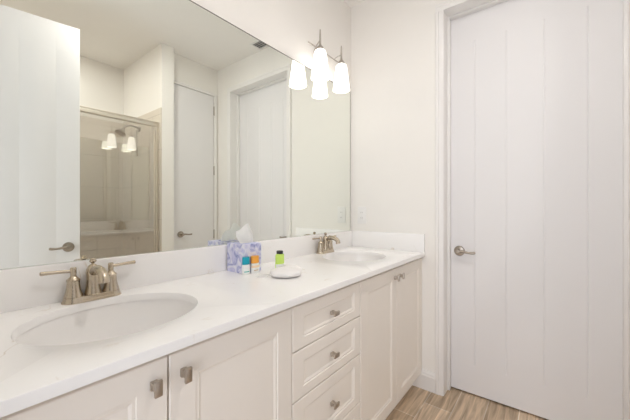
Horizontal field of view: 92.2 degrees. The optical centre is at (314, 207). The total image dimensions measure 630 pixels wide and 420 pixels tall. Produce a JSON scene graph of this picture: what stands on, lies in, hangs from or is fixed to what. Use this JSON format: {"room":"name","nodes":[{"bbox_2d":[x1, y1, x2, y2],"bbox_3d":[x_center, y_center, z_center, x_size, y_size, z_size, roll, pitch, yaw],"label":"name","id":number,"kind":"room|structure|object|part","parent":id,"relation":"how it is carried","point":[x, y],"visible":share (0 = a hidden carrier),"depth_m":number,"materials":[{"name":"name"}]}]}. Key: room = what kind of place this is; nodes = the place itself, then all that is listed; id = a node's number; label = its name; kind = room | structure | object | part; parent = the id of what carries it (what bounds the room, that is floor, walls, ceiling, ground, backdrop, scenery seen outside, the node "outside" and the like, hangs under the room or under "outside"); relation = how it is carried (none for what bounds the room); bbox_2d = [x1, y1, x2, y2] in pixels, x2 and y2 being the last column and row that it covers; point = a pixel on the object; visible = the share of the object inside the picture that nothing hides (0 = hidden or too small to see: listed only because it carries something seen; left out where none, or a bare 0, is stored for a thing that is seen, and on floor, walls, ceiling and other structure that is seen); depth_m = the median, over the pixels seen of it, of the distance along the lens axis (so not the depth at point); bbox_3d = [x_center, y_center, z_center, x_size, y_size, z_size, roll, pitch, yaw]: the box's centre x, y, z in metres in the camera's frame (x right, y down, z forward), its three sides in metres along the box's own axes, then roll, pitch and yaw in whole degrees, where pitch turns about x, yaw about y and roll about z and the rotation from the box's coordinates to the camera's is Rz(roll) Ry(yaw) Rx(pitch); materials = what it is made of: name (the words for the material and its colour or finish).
{"room":"bathroom","nodes":[
{"label":"bathroom","id":0,"kind":"room"},
{"bbox_2d":[81,0,350,260],"bbox_3d":[-0.442,-0.178,1.544,0.150,2.737,2.450,0,0,38],"label":"wall","id":1,"kind":"structure","parent":0,"point":[287,26],"depth_m":1.85,"materials":[{"name":"white paint"}]},
{"bbox_2d":[0,0,349,269],"bbox_3d":[-0.374,-0.358,1.504,0.007,1.061,2.090,0,0,38],"label":"wall mirror","id":2,"kind":"object","parent":1,"relation":"attached to","point":[128,127],"visible":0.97,"depth_m":1.17,"materials":[{"name":"clear glass"}]},
{"bbox_2d":[0,230,352,313],"bbox_3d":[-0.375,0.233,1.492,0.020,0.120,2.150,0,0,38],"label":"backsplash","id":3,"kind":"structure","parent":1,"relation":"attached to","point":[21,288],"depth_m":1.13,"materials":[{"name":"white stone"}]},
{"bbox_2d":[308,29,349,93],"bbox_3d":[0.090,-0.951,1.978,0.154,0.304,0.364,0,0,38],"label":"vanity light","id":4,"kind":"object","parent":1,"relation":"attached to","point":[320,72],"visible":1,"depth_m":1.92,"materials":[{"name":"white glass"}]},
{"bbox_3d":[0.032,-0.887,1.871,0.115,0.176,0.115,0,0,38],"label":"lamp shade","id":5,"kind":"part","parent":4,"relation":"part of","materials":[{"name":"white glass"}]},
{"bbox_3d":[0.179,-0.887,2.060,0.115,0.176,0.115,0,0,38],"label":"lamp shade","id":6,"kind":"part","parent":4,"relation":"part of","materials":[{"name":"white glass"}]},
{"bbox_2d":[344,0,366,7],"bbox_3d":[0.630,-1.597,0.707,2.870,0.100,2.450,0,0,38],"label":"ceiling","id":7,"kind":"structure","parent":0,"point":[351,3],"depth_m":2.28,"materials":[{"name":"paint"}]},
{"bbox_2d":[351,0,455,371],"bbox_3d":[1.079,-0.178,1.815,1.914,2.737,0.150,0,0,38],"label":"wall","id":8,"kind":"structure","parent":0,"point":[393,41],"depth_m":2.12,"materials":[{"name":"white paint"}]},
{"bbox_2d":[358,207,365,223],"bbox_3d":[0.353,0.055,2.281,0.074,0.128,0.009,0,0,38],"label":"outlet","id":9,"kind":"object","parent":8,"relation":"attached to","point":[361,210],"visible":1,"depth_m":2.28,"materials":[{"name":"white plastic"}]},
{"bbox_2d":[360,211,363,219],"bbox_3d":[0.351,0.055,2.279,0.033,0.068,0.004,0,0,38],"label":"receptacle","id":10,"kind":"object","parent":9,"relation":"attached to","point":[361,212],"depth_m":2.28,"materials":[{"name":"grey plastic"}]},
{"bbox_2d":[412,369,434,392],"bbox_3d":[1.161,1.127,1.647,1.276,0.126,0.015,0,0,38],"label":"baseboard","id":11,"kind":"structure","parent":8,"relation":"attached to","point":[425,380],"depth_m":1.98,"materials":[{"name":"white paint"}]},
{"bbox_2d":[435,0,629,419],"bbox_3d":[1.175,-0.055,1.704,0.930,2.490,0.129,0,0,38],"label":"door frame","id":12,"kind":"structure","parent":8,"relation":"attached to","point":[445,12],"depth_m":1.92,"materials":[{"name":"white paint"}]},
{"bbox_2d":[451,0,622,419],"bbox_3d":[1.209,-0.034,1.747,0.838,2.428,0.092,0,0,38],"label":"door","id":13,"kind":"structure","parent":8,"relation":"in","point":[537,85],"depth_m":1.71,"materials":[{"name":"white paint"}]},
{"bbox_3d":[0.922,0.279,1.949,0.065,0.065,0.057,0,0,38],"label":"lever handle","id":14,"kind":"part","parent":13,"relation":"part of","materials":[{"name":"silver metal"}]},
{"bbox_3d":[0.951,0.279,1.905,0.102,0.022,0.022,0,0,38],"label":"lever","id":15,"kind":"part","parent":13,"relation":"part of","materials":[{"name":"silver metal"}]},
{"bbox_2d":[386,385,547,419],"bbox_3d":[0.276,1.240,0.254,2.870,0.100,4.200,0,0,38],"label":"floor","id":16,"kind":"structure","parent":0,"point":[417,403],"depth_m":1.80,"materials":[{"name":"brown wood"}]},
{"bbox_2d":[0,308,291,419],"bbox_3d":[-0.532,0.754,0.839,0.572,0.872,0.823,0,0,38],"label":"vanity cabinet","id":17,"kind":"object","parent":16,"relation":"on","point":[244,372],"visible":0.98,"depth_m":0.76,"materials":[{"name":"white paint"}]},
{"bbox_3d":[-0.463,0.711,0.524,0.020,0.756,0.408,0,0,38],"label":"door","id":18,"kind":"part","parent":17,"relation":"part of","materials":[{"name":"white paint"}]},
{"bbox_3d":[-0.338,0.382,0.645,0.028,0.034,0.017,0,0,38],"label":"pull knob","id":19,"kind":"part","parent":17,"relation":"part of","materials":[{"name":"grey metal"}]},
{"bbox_3d":[-0.297,0.382,0.698,0.028,0.034,0.017,0,0,38],"label":"pull knob","id":20,"kind":"part","parent":17,"relation":"part of","materials":[{"name":"grey metal"}]},
{"bbox_2d":[0,246,424,417],"bbox_3d":[-0.159,0.305,1.323,0.568,0.024,2.150,0,0,38],"label":"countertop","id":21,"kind":"structure","parent":17,"relation":"on","point":[30,375],"depth_m":0.82,"materials":[{"name":"white stone"}]},
{"bbox_2d":[39,258,135,304],"bbox_3d":[-0.686,0.227,0.956,0.145,0.132,0.258,0,0,38],"label":"faucet","id":22,"kind":"object","parent":21,"relation":"on","point":[96,275],"visible":1,"depth_m":0.95,"materials":[{"name":"silver metal"}]},
{"bbox_3d":[-0.777,0.195,0.913,0.012,0.015,0.079,0,0,41],"label":"lever","id":23,"kind":"part","parent":22,"relation":"part of","materials":[{"name":"silver metal"}]},
{"bbox_3d":[-0.751,0.230,0.942,0.049,0.091,0.049,0,0,38],"label":"handle","id":24,"kind":"part","parent":22,"relation":"part of","materials":[{"name":"silver metal"}]},
{"bbox_3d":[-0.720,0.284,0.982,0.060,0.018,0.162,0,0,38],"label":"plate","id":25,"kind":"part","parent":22,"relation":"part of","materials":[{"name":"silver metal"}]},
{"bbox_3d":[-0.720,0.229,0.982,0.047,0.093,0.047,0,0,38],"label":"spout","id":26,"kind":"part","parent":22,"relation":"part of","materials":[{"name":"silver metal"}]},
{"bbox_3d":[-0.720,0.173,0.982,0.021,0.024,0.021,0,0,38],"label":"lift knob","id":27,"kind":"part","parent":22,"relation":"part of","materials":[{"name":"silver metal"}]},
{"bbox_3d":[-0.677,0.205,0.948,0.121,0.052,0.030,0,0,38],"label":"spout","id":28,"kind":"part","parent":22,"relation":"part of","materials":[{"name":"silver metal"}]},
{"bbox_3d":[-0.688,0.230,1.022,0.049,0.091,0.049,0,0,38],"label":"handle","id":29,"kind":"part","parent":22,"relation":"part of","materials":[{"name":"silver metal"}]},
{"bbox_3d":[-0.667,0.195,1.055,0.012,0.015,0.079,0,0,35],"label":"lever","id":30,"kind":"part","parent":22,"relation":"part of","materials":[{"name":"silver metal"}]},
{"bbox_2d":[14,299,195,345],"bbox_3d":[-0.550,0.399,0.850,0.396,0.162,0.456,0,0,38],"label":"sink basin","id":31,"kind":"object","parent":21,"relation":"in","point":[120,319],"visible":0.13,"depth_m":0.98,"materials":[{"name":"ceramic"}]},
{"bbox_2d":[227,223,260,273],"bbox_3d":[-0.326,0.184,1.431,0.110,0.218,0.130,0,0,38],"label":"tissue box","id":32,"kind":"object","parent":21,"relation":"on","point":[245,247],"visible":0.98,"depth_m":1.40,"materials":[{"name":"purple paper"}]},
{"bbox_2d":[242,256,249,274],"bbox_3d":[-0.305,0.255,1.340,0.028,0.076,0.039,0,0,38],"label":"lotion bottle","id":33,"kind":"object","parent":21,"relation":"on","point":[245,260],"visible":1,"depth_m":1.33,"materials":[{"name":"white plastic"}]},
{"bbox_2d":[250,255,258,272],"bbox_3d":[-0.273,0.256,1.378,0.030,0.075,0.045,0,0,38],"label":"shampoo bottle","id":34,"kind":"object","parent":21,"relation":"on","point":[254,267],"visible":1,"depth_m":1.36,"materials":[{"name":"white"}]},
{"bbox_2d":[256,273,269,277],"bbox_3d":[-0.220,0.291,1.308,0.040,0.003,0.090,0,0,13],"label":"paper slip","id":35,"kind":"object","parent":21,"relation":"on","point":[263,275],"visible":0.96,"depth_m":1.30,"materials":[{"name":"white paper"}]},
{"bbox_2d":[275,250,283,267],"bbox_3d":[-0.164,0.246,1.412,0.032,0.094,0.051,0,0,38],"label":"bottle","id":36,"kind":"object","parent":21,"relation":"on","point":[279,257],"visible":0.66,"depth_m":1.40,"materials":[{"name":"green plastic"}]},
{"bbox_2d":[270,265,301,277],"bbox_3d":[-0.116,0.274,1.311,0.133,0.037,0.163,0,0,30],"label":"washcloth","id":37,"kind":"object","parent":21,"relation":"on","point":[288,271],"visible":1,"depth_m":1.26,"materials":[{"name":"white fabric"}]},
{"bbox_2d":[312,232,339,253],"bbox_3d":[0.102,0.227,1.965,0.145,0.132,0.258,0,0,38],"label":"faucet","id":38,"kind":"object","parent":21,"relation":"on","point":[325,246],"visible":1,"depth_m":1.95,"materials":[{"name":"silver metal"}]},
{"bbox_3d":[0.038,0.230,1.952,0.049,0.091,0.049,0,0,38],"label":"handle","id":39,"kind":"part","parent":38,"relation":"part of","materials":[{"name":"silver metal"}]},
{"bbox_3d":[0.069,0.284,1.992,0.060,0.018,0.162,0,0,38],"label":"plate","id":40,"kind":"part","parent":38,"relation":"part of","materials":[{"name":"silver metal"}]},
{"bbox_3d":[0.069,0.229,1.992,0.047,0.093,0.047,0,0,38],"label":"spout","id":41,"kind":"part","parent":38,"relation":"part of","materials":[{"name":"silver metal"}]},
{"bbox_3d":[0.100,0.230,2.032,0.049,0.091,0.049,0,0,38],"label":"handle","id":42,"kind":"part","parent":38,"relation":"part of","materials":[{"name":"silver metal"}]},
{"bbox_3d":[0.112,0.205,1.958,0.121,0.052,0.030,0,0,38],"label":"spout","id":43,"kind":"part","parent":38,"relation":"part of","materials":[{"name":"silver metal"}]},
{"bbox_2d":[324,254,382,261],"bbox_3d":[0.238,0.399,1.859,0.396,0.162,0.456,0,0,38],"label":"sink basin","id":44,"kind":"object","parent":21,"relation":"in","point":[349,258],"visible":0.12,"depth_m":2.04,"materials":[{"name":"ceramic"}]},
{"bbox_2d":[352,230,424,252],"bbox_3d":[0.504,0.233,2.157,0.546,0.120,0.020,0,0,38],"label":"side splash","id":45,"kind":"object","parent":21,"relation":"on","point":[368,239],"visible":0.97,"depth_m":2.13,"materials":[{"name":"white stone"}]},
{"bbox_3d":[-0.210,0.711,0.849,0.020,0.756,0.408,0,0,38],"label":"door","id":46,"kind":"part","parent":17,"relation":"part of","materials":[{"name":"white paint"}]},
{"bbox_2d":[290,282,359,419],"bbox_3d":[-0.139,0.754,1.343,0.572,0.872,0.454,0,0,38],"label":"drawers","id":47,"kind":"object","parent":16,"relation":"on","point":[326,327],"visible":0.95,"depth_m":1.17,"materials":[{"name":"white paint"}]},
{"bbox_3d":[0.057,0.408,1.190,0.020,0.150,0.451,0,0,38],"label":"drawer","id":48,"kind":"part","parent":47,"relation":"part of","materials":[{"name":"white paint"}]},
{"bbox_3d":[0.057,0.762,1.190,0.020,0.212,0.451,0,0,38],"label":"drawer","id":49,"kind":"part","parent":47,"relation":"part of","materials":[{"name":"white paint"}]},
{"bbox_3d":[0.057,0.569,1.190,0.020,0.164,0.451,0,0,38],"label":"drawer","id":50,"kind":"part","parent":47,"relation":"part of","materials":[{"name":"white paint"}]},
{"bbox_3d":[0.076,0.762,1.175,0.028,0.017,0.034,0,0,38],"label":"pull knob","id":51,"kind":"part","parent":47,"relation":"part of","materials":[{"name":"grey metal"}]},
{"bbox_3d":[0.076,0.569,1.175,0.028,0.017,0.034,0,0,38],"label":"pull knob","id":52,"kind":"part","parent":47,"relation":"part of","materials":[{"name":"grey metal"}]},
{"bbox_3d":[0.076,0.408,1.175,0.028,0.017,0.034,0,0,38],"label":"pull knob","id":53,"kind":"part","parent":47,"relation":"part of","materials":[{"name":"grey metal"}]},
{"bbox_3d":[0.057,0.981,1.190,0.020,0.216,0.451,0,0,38],"label":"drawer","id":54,"kind":"part","parent":47,"relation":"part of","materials":[{"name":"white paint"}]},
{"bbox_2d":[358,258,421,419],"bbox_3d":[0.253,0.754,1.845,0.572,0.872,0.817,0,0,38],"label":"vanity cabinet","id":55,"kind":"object","parent":16,"relation":"on","point":[390,315],"visible":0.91,"depth_m":1.61,"materials":[{"name":"white paint"}]},
{"bbox_3d":[0.322,0.711,1.530,0.020,0.756,0.404,0,0,38],"label":"door","id":56,"kind":"part","parent":55,"relation":"part of","materials":[{"name":"white paint"}]},
{"bbox_3d":[0.574,0.711,1.852,0.020,0.756,0.406,0,0,38],"label":"door","id":57,"kind":"part","parent":55,"relation":"part of","materials":[{"name":"white paint"}]}
]}

